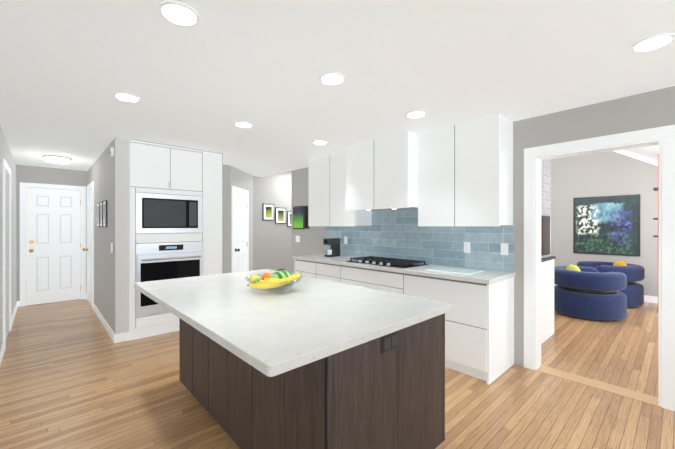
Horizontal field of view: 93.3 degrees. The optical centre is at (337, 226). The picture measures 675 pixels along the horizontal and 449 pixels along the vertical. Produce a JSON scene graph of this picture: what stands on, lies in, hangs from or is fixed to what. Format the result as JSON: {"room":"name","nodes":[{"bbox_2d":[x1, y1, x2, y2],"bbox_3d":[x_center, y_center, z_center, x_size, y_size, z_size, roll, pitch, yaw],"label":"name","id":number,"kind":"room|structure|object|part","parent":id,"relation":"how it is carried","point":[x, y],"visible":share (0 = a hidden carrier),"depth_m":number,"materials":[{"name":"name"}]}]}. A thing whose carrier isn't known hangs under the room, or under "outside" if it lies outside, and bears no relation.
{"room":"kitchen","nodes":[
{"label":"kitchen","id":0,"kind":"room"},
{"bbox_2d":[0,126,15,349],"bbox_3d":[-2.396,0.163,2.009,0.150,2.420,9.450,0,0,-43],"label":"wall","id":1,"kind":"structure","parent":0,"point":[6,153],"depth_m":4.00,"materials":[{"name":"grey paint"}]},
{"bbox_2d":[0,343,3,364],"bbox_3d":[-1.433,1.324,1.096,0.014,0.100,6.500,0,0,-43],"label":"baseboard","id":2,"kind":"structure","parent":1,"relation":"attached to","point":[2,348],"depth_m":3.31,"materials":[{"name":"white wood"}]},
{"bbox_2d":[2,158,10,350],"bbox_3d":[-4.006,0.310,3.857,0.030,2.120,1.010,0,0,-43],"label":"door frame","id":3,"kind":"structure","parent":1,"relation":"attached to","point":[5,166],"depth_m":3.55,"materials":[{"name":"white wood"}]},
{"bbox_2d":[11,301,19,327],"bbox_3d":[-4.903,1.319,4.841,0.030,0.100,1.590,0,0,-43],"label":"baseboard","id":4,"kind":"structure","parent":1,"relation":"attached to","point":[17,304],"depth_m":4.85,"materials":[{"name":"white wood"}]},
{"bbox_2d":[16,165,86,305],"bbox_3d":[-5.107,0.158,5.837,1.090,2.420,0.150,0,0,-43],"label":"wall","id":5,"kind":"structure","parent":0,"point":[35,174],"depth_m":5.61,"materials":[{"name":"grey paint"}]},
{"bbox_2d":[20,182,85,306],"bbox_3d":[-5.067,0.305,5.706,0.890,2.125,0.093,0,0,-43],"label":"front door","id":6,"kind":"structure","parent":5,"relation":"in","point":[52,243],"depth_m":5.71,"materials":[{"name":"white wood"}]},
{"bbox_2d":[87,137,129,334],"bbox_3d":[-3.636,0.159,4.952,0.140,2.420,3.150,0,0,-43],"label":"wall","id":7,"kind":"structure","parent":0,"point":[107,174],"depth_m":3.85,"materials":[{"name":"grey paint"}]},
{"bbox_2d":[82,181,93,308],"bbox_3d":[-4.380,0.308,5.578,0.093,2.120,0.930,0,0,-43],"label":"door","id":8,"kind":"structure","parent":7,"relation":"in","point":[90,243],"depth_m":5.50,"materials":[{"name":"white wood"}]},
{"bbox_2d":[97,203,99,226],"bbox_3d":[-3.549,-0.171,4.739,0.022,0.360,0.220,0,0,-43],"label":"framed picture","id":9,"kind":"object","parent":7,"relation":"attached to","point":[98,214],"visible":0.81,"depth_m":4.69,"materials":[{"name":"black"}]},
{"bbox_2d":[100,201,102,226],"bbox_3d":[-3.331,-0.171,4.504,0.022,0.360,0.220,0,0,-43],"label":"framed picture","id":10,"kind":"object","parent":7,"relation":"attached to","point":[101,214],"visible":0.81,"depth_m":4.46,"materials":[{"name":"black"}]},
{"bbox_2d":[103,200,106,226],"bbox_3d":[-3.114,-0.170,4.270,0.022,0.360,0.220,0,0,-43],"label":"framed picture","id":11,"kind":"object","parent":7,"relation":"attached to","point":[104,213],"visible":1,"depth_m":4.20,"materials":[{"name":"black"}]},
{"bbox_2d":[93,304,116,342],"bbox_3d":[-3.313,1.320,4.493,0.014,0.100,2.064,0,0,-43],"label":"baseboard","id":12,"kind":"structure","parent":7,"relation":"attached to","point":[114,337],"depth_m":4.24,"materials":[{"name":"white wood"}]},
{"bbox_2d":[110,147,113,155],"bbox_3d":[-2.716,-0.900,3.833,0.032,0.100,0.060,0,0,-43],"label":"smoke detector","id":13,"kind":"object","parent":7,"relation":"attached to","point":[111,151],"visible":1,"depth_m":3.81,"materials":[{"name":"white plastic"}]},
{"bbox_2d":[223,165,230,273],"bbox_3d":[-2.485,0.159,4.998,1.610,2.420,0.150,0,0,-43],"label":"wall","id":14,"kind":"structure","parent":0,"point":[226,218],"depth_m":5.44,"materials":[{"name":"grey paint"}]},
{"bbox_2d":[231,166,252,272],"bbox_3d":[-1.863,0.157,6.103,0.120,2.420,1.217,0,0,4],"label":"wall","id":15,"kind":"structure","parent":0,"point":[241,179],"depth_m":6.38,"materials":[{"name":"grey paint"}]},
{"bbox_2d":[232,186,248,272],"bbox_3d":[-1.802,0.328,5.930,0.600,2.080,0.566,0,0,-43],"label":"pantry door","id":16,"kind":"structure","parent":15,"relation":"in","point":[240,232],"depth_m":5.92,"materials":[{"name":"white wood"}]},
{"bbox_2d":[253,171,290,271],"bbox_3d":[-1.058,-0.234,7.400,2.050,3.200,0.172,0,0,-43],"label":"wall","id":17,"kind":"structure","parent":0,"point":[271,245],"depth_m":6.97,"materials":[{"name":"grey paint"}]},
{"bbox_3d":[-1.494,-0.314,6.892,0.280,0.360,0.022,0,0,-43],"label":"picture frame","id":18,"kind":"part","parent":17,"relation":"part of","materials":[{"name":"white paper"}]},
{"bbox_3d":[-1.267,-0.244,7.104,0.280,0.360,0.022,0,0,-43],"label":"picture frame","id":19,"kind":"part","parent":17,"relation":"part of","materials":[{"name":"white paper"}]},
{"bbox_3d":[-1.040,-0.174,7.315,0.280,0.360,0.022,0,0,-43],"label":"picture frame","id":20,"kind":"part","parent":17,"relation":"part of","materials":[{"name":"white paper"}]},
{"bbox_2d":[0,299,674,448],"bbox_3d":[0.682,1.399,4.906,9.000,0.060,10.200,0,0,-43],"label":"floor","id":21,"kind":"structure","parent":0,"point":[73,375],"depth_m":2.60,"materials":[{"name":"brown wood"}]},
{"bbox_2d":[129,139,222,340],"bbox_3d":[-2.299,0.160,4.450,1.131,2.419,0.867,0,0,-43],"label":"tall cabinet","id":22,"kind":"object","parent":21,"relation":"on","point":[175,211],"visible":0.75,"depth_m":4.09,"materials":[{"name":"white lacquered wood"}]},
{"bbox_2d":[179,321,401,448],"bbox_3d":[-0.502,0.936,2.114,0.465,0.874,1.876,0,0,-43],"label":"base cabinet","id":23,"kind":"object","parent":21,"relation":"on","point":[352,399],"depth_m":1.52,"materials":[{"name":"brown wood"}]},
{"bbox_2d":[134,269,451,376],"bbox_3d":[-0.485,0.477,2.242,1.244,0.040,2.110,0,0,-43],"label":"countertop","id":24,"kind":"structure","parent":23,"relation":"on","point":[313,319],"depth_m":1.68,"materials":[{"name":"white stone"}]},
{"bbox_2d":[245,269,302,291],"bbox_3d":[-0.457,0.386,2.289,0.420,0.141,0.410,0,0,-43],"label":"fruit bowl","id":25,"kind":"object","parent":24,"relation":"on","point":[282,278],"visible":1,"depth_m":2.22,"materials":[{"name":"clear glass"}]},
{"bbox_2d":[293,258,316,277],"bbox_3d":[-0.259,0.933,4.902,0.616,0.874,0.524,0,0,-43],"label":"base cabinet","id":26,"kind":"object","parent":21,"relation":"on","point":[309,269],"depth_m":4.66,"materials":[{"name":"white wood"}]},
{"bbox_2d":[317,262,340,282],"bbox_3d":[0.090,0.933,4.525,0.616,0.874,0.517,0,0,-43],"label":"base cabinet","id":27,"kind":"object","parent":21,"relation":"on","point":[324,271],"depth_m":4.30,"materials":[{"name":"white wood"}]},
{"bbox_2d":[341,266,404,294],"bbox_3d":[0.597,0.934,3.980,0.616,0.874,0.987,0,0,-43],"label":"base cabinet","id":28,"kind":"object","parent":21,"relation":"on","point":[353,275],"depth_m":3.71,"materials":[{"name":"white wood"}]},
{"bbox_2d":[402,313,444,448],"bbox_3d":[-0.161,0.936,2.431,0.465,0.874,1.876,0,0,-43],"label":"panel","id":29,"kind":"object","parent":21,"relation":"on","point":[423,346],"depth_m":1.75,"materials":[{"name":"brown wood"}]},
{"bbox_2d":[405,274,513,384],"bbox_3d":[1.233,0.934,3.296,0.616,0.874,0.893,0,0,-43],"label":"base cabinet","id":30,"kind":"object","parent":21,"relation":"on","point":[479,330],"depth_m":2.94,"materials":[{"name":"white wood"}]},
{"bbox_2d":[293,254,515,285],"bbox_3d":[0.544,0.485,4.015,0.646,0.060,2.916,0,0,-43],"label":"countertop","id":31,"kind":"structure","parent":30,"relation":"on","point":[487,277],"depth_m":3.31,"materials":[{"name":"white stone"}]},
{"bbox_2d":[323,238,339,256],"bbox_3d":[-0.087,0.316,4.832,0.245,0.275,0.130,0,0,-43],"label":"coffee maker","id":32,"kind":"object","parent":31,"relation":"on","point":[334,244],"visible":1,"depth_m":4.80,"materials":[{"name":"black plastic"}]},
{"bbox_2d":[346,256,427,267],"bbox_3d":[0.595,0.434,3.977,0.490,0.042,0.920,0,0,-43],"label":"cooktop","id":33,"kind":"object","parent":31,"relation":"in","point":[391,262],"visible":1,"depth_m":3.86,"materials":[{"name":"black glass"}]},
{"bbox_2d":[425,266,482,274],"bbox_3d":[1.207,0.452,3.297,0.340,0.008,0.470,0,0,-43],"label":"cutting board","id":34,"kind":"object","parent":31,"relation":"on","point":[456,270],"visible":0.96,"depth_m":3.25,"materials":[{"name":"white glass"}]},
{"bbox_2d":[541,159,555,343],"bbox_3d":[2.258,-0.280,3.768,1.218,3.300,0.270,0,0,-43],"label":"fireplace","id":35,"kind":"structure","parent":21,"relation":"on","point":[547,296],"depth_m":3.90,"materials":[{"name":"white tile"}]},
{"bbox_2d":[541,215,549,255],"bbox_3d":[2.269,0.106,3.615,0.870,0.470,0.044,0,0,-43],"label":"wall-mounted tv","id":36,"kind":"object","parent":35,"relation":"attached to","point":[545,235],"visible":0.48,"depth_m":3.75,"materials":[{"name":"black"}]},
{"bbox_2d":[554,264,626,321],"bbox_3d":[3.889,0.984,4.980,0.959,0.766,0.956,0,0,-43],"label":"swivel chair","id":37,"kind":"object","parent":21,"relation":"on","point":[588,293],"visible":0.94,"depth_m":4.62,"materials":[{"name":"blue fabric"}]},
{"bbox_2d":[536,365,660,406],"bbox_3d":[2.232,1.370,2.790,0.170,0.003,0.850,0,0,-43],"label":"threshold","id":38,"kind":"object","parent":21,"relation":"on","point":[636,395],"visible":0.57,"depth_m":2.74,"materials":[{"name":"brown wood"}]},
{"bbox_2d":[577,261,644,307],"bbox_3d":[4.862,0.983,5.725,0.960,0.766,0.950,0,0,-43],"label":"swivel chair","id":39,"kind":"object","parent":21,"relation":"on","point":[633,291],"visible":0.46,"depth_m":5.30,"materials":[{"name":"blue fabric"}]},
{"bbox_2d":[0,0,674,176],"bbox_3d":[-0.960,-1.099,3.342,4.070,0.100,9.450,0,0,-43],"label":"ceiling","id":40,"kind":"structure","parent":0,"point":[69,69],"depth_m":2.12,"materials":[{"name":"white paint"}]},
{"bbox_2d":[43,155,70,163],"bbox_3d":[-4.279,-1.020,4.864,0.330,0.063,0.330,0,0,-43],"label":"hall ceiling light","id":41,"kind":"object","parent":40,"relation":"attached to","point":[57,159],"visible":1,"depth_m":4.78,"materials":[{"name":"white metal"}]},
{"bbox_2d":[113,92,139,101],"bbox_3d":[-1.702,-1.043,2.577,0.184,0.010,0.184,0,0,-43],"label":"recessed light","id":42,"kind":"object","parent":40,"relation":"in","point":[126,97],"visible":0.98,"depth_m":2.56,"materials":[{"name":"white plastic"}]},
{"bbox_2d":[158,1,199,26],"bbox_3d":[-0.777,-1.042,1.567,0.184,0.010,0.184,0,0,-43],"label":"recessed light","id":43,"kind":"object","parent":40,"relation":"in","point":[179,13],"visible":1,"depth_m":1.55,"materials":[{"name":"white plastic"}]},
{"bbox_2d":[234,121,252,127],"bbox_3d":[-0.963,-1.044,3.264,0.184,0.010,0.184,0,0,-43],"label":"recessed light","id":44,"kind":"object","parent":40,"relation":"in","point":[242,124],"visible":1,"depth_m":3.24,"materials":[{"name":"white plastic"}]},
{"bbox_2d":[313,140,327,144],"bbox_3d":[-0.216,-1.045,3.959,0.184,0.010,0.184,0,0,-43],"label":"recessed light","id":45,"kind":"object","parent":40,"relation":"in","point":[320,142],"visible":0.98,"depth_m":3.94,"materials":[{"name":"white plastic"}]},
{"bbox_2d":[319,72,344,84],"bbox_3d":[-0.037,-1.043,2.254,0.184,0.010,0.184,0,0,-43],"label":"recessed light","id":46,"kind":"object","parent":40,"relation":"in","point":[331,78],"visible":1,"depth_m":2.23,"materials":[{"name":"white plastic"}]},
{"bbox_2d":[406,111,425,117],"bbox_3d":[0.732,-1.044,2.969,0.184,0.010,0.184,0,0,-43],"label":"recessed light","id":47,"kind":"object","parent":40,"relation":"in","point":[415,114],"visible":1,"depth_m":2.95,"materials":[{"name":"white"}]},
{"bbox_2d":[631,33,674,52],"bbox_3d":[1.793,-1.042,1.812,0.184,0.010,0.184,0,0,-43],"label":"recessed light","id":48,"kind":"object","parent":40,"relation":"in","point":[653,42],"visible":0.98,"depth_m":1.80,"materials":[{"name":"white"}]},
{"bbox_2d":[291,86,674,366],"bbox_3d":[1.439,-0.479,3.641,0.150,3.700,6.620,0,0,-43],"label":"wall","id":49,"kind":"structure","parent":0,"point":[648,110],"depth_m":3.03,"materials":[{"name":"grey paint"}]},
{"bbox_2d":[293,206,304,228],"bbox_3d":[-0.711,-0.162,5.827,0.022,0.420,0.350,0,0,-43],"label":"picture","id":50,"kind":"object","parent":49,"relation":"attached to","point":[298,217],"visible":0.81,"depth_m":5.79,"materials":[{"name":"green paper"}]},
{"bbox_2d":[305,206,308,228],"bbox_3d":[-0.544,-0.167,5.648,0.022,0.410,0.110,0,0,-43],"label":"picture frame","id":51,"kind":"object","parent":49,"relation":"attached to","point":[306,218],"visible":0.9,"depth_m":5.64,"materials":[{"name":"brown wood"}]},
{"bbox_2d":[308,152,343,225],"bbox_3d":[-0.053,-0.532,4.743,0.526,1.031,1.034,0,0,-43],"label":"upper cabinet","id":52,"kind":"object","parent":49,"relation":"attached to","point":[325,174],"depth_m":4.74,"materials":[{"name":"white wood"}]},
{"bbox_2d":[344,131,407,225],"bbox_3d":[0.630,-0.531,4.009,0.526,1.031,0.972,0,0,-43],"label":"upper cabinet","id":53,"kind":"object","parent":49,"relation":"attached to","point":[375,171],"depth_m":3.82,"materials":[{"name":"white wood"}]},
{"bbox_2d":[325,210,513,271],"bbox_3d":[0.777,0.112,4.241,0.003,0.685,2.900,0,0,-43],"label":"tile backsplash","id":54,"kind":"structure","parent":49,"relation":"attached to","point":[399,234],"depth_m":3.92,"materials":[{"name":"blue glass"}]},
{"bbox_2d":[464,242,469,252],"bbox_3d":[1.433,0.231,3.527,0.008,0.116,0.072,0,0,-43],"label":"electrical outlet","id":55,"kind":"object","parent":54,"relation":"attached to","point":[466,247],"visible":1,"depth_m":3.52,"materials":[{"name":"white plastic"}]},
{"bbox_2d":[501,243,507,254],"bbox_3d":[1.698,0.231,3.241,0.008,0.116,0.072,0,0,-43],"label":"electrical outlet","id":56,"kind":"object","parent":54,"relation":"attached to","point":[504,249],"visible":1,"depth_m":3.24,"materials":[{"name":"white plastic"}]},
{"bbox_2d":[408,114,512,225],"bbox_3d":[1.262,-0.530,3.329,0.526,1.031,0.884,0,0,-43],"label":"upper cabinet","id":57,"kind":"object","parent":49,"relation":"attached to","point":[460,174],"depth_m":3.20,"materials":[{"name":"white wood"}]},
{"bbox_2d":[524,125,674,410],"bbox_3d":[2.232,0.307,2.789,0.186,2.130,1.030,0,0,-43],"label":"trim","id":58,"kind":"structure","parent":49,"relation":"attached to","point":[663,137],"depth_m":2.56,"materials":[{"name":"white wood"}]},
{"bbox_2d":[551,151,657,296],"bbox_3d":[5.260,-0.483,6.257,0.150,3.700,5.250,0,0,-43],"label":"wall","id":59,"kind":"structure","parent":0,"point":[610,173],"depth_m":6.21,"materials":[{"name":"grey paint"}]},
{"bbox_2d":[554,285,657,303],"bbox_3d":[5.200,1.307,6.204,0.014,0.120,4.950,0,0,-43],"label":"baseboard","id":60,"kind":"structure","parent":59,"relation":"attached to","point":[652,299],"depth_m":5.73,"materials":[{"name":"white wood"}]},
{"bbox_2d":[573,194,639,256],"bbox_3d":[5.200,-0.023,6.195,0.022,1.140,1.000,0,0,-43],"label":"framed picture","id":61,"kind":"object","parent":59,"relation":"attached to","point":[606,225],"visible":1,"depth_m":6.16,"materials":[{"name":"black"}]},
{"bbox_2d":[613,150,657,165],"bbox_3d":[5.247,-1.522,6.128,0.038,1.360,2.060,0,0,-43],"label":"trim","id":62,"kind":"structure","parent":59,"relation":"attached to","point":[639,157],"depth_m":5.83,"materials":[{"name":"white wood"}]},
{"bbox_2d":[624,145,658,160],"bbox_3d":[3.583,-1.556,4.697,4.430,1.250,5.250,0,0,-43],"label":"ceiling","id":63,"kind":"structure","parent":0,"point":[651,152],"depth_m":5.28,"materials":[{"name":"white paint"}]},
{"bbox_2d":[658,154,658,266],"bbox_3d":[5.233,0.089,5.141,0.430,2.560,0.076,0,0,-43],"label":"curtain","id":64,"kind":"object","parent":63,"relation":"hanging from","point":[658,210],"visible":0.08,"depth_m":5.03,"materials":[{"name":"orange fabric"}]},
{"bbox_2d":[653,188,658,236],"bbox_3d":[4.639,-0.202,4.612,0.300,0.702,0.085,0,0,-43],"label":"brackets","id":65,"kind":"object","parent":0,"point":[655,189],"visible":0.48,"depth_m":4.54,"materials":[{"name":"black"}]}
]}

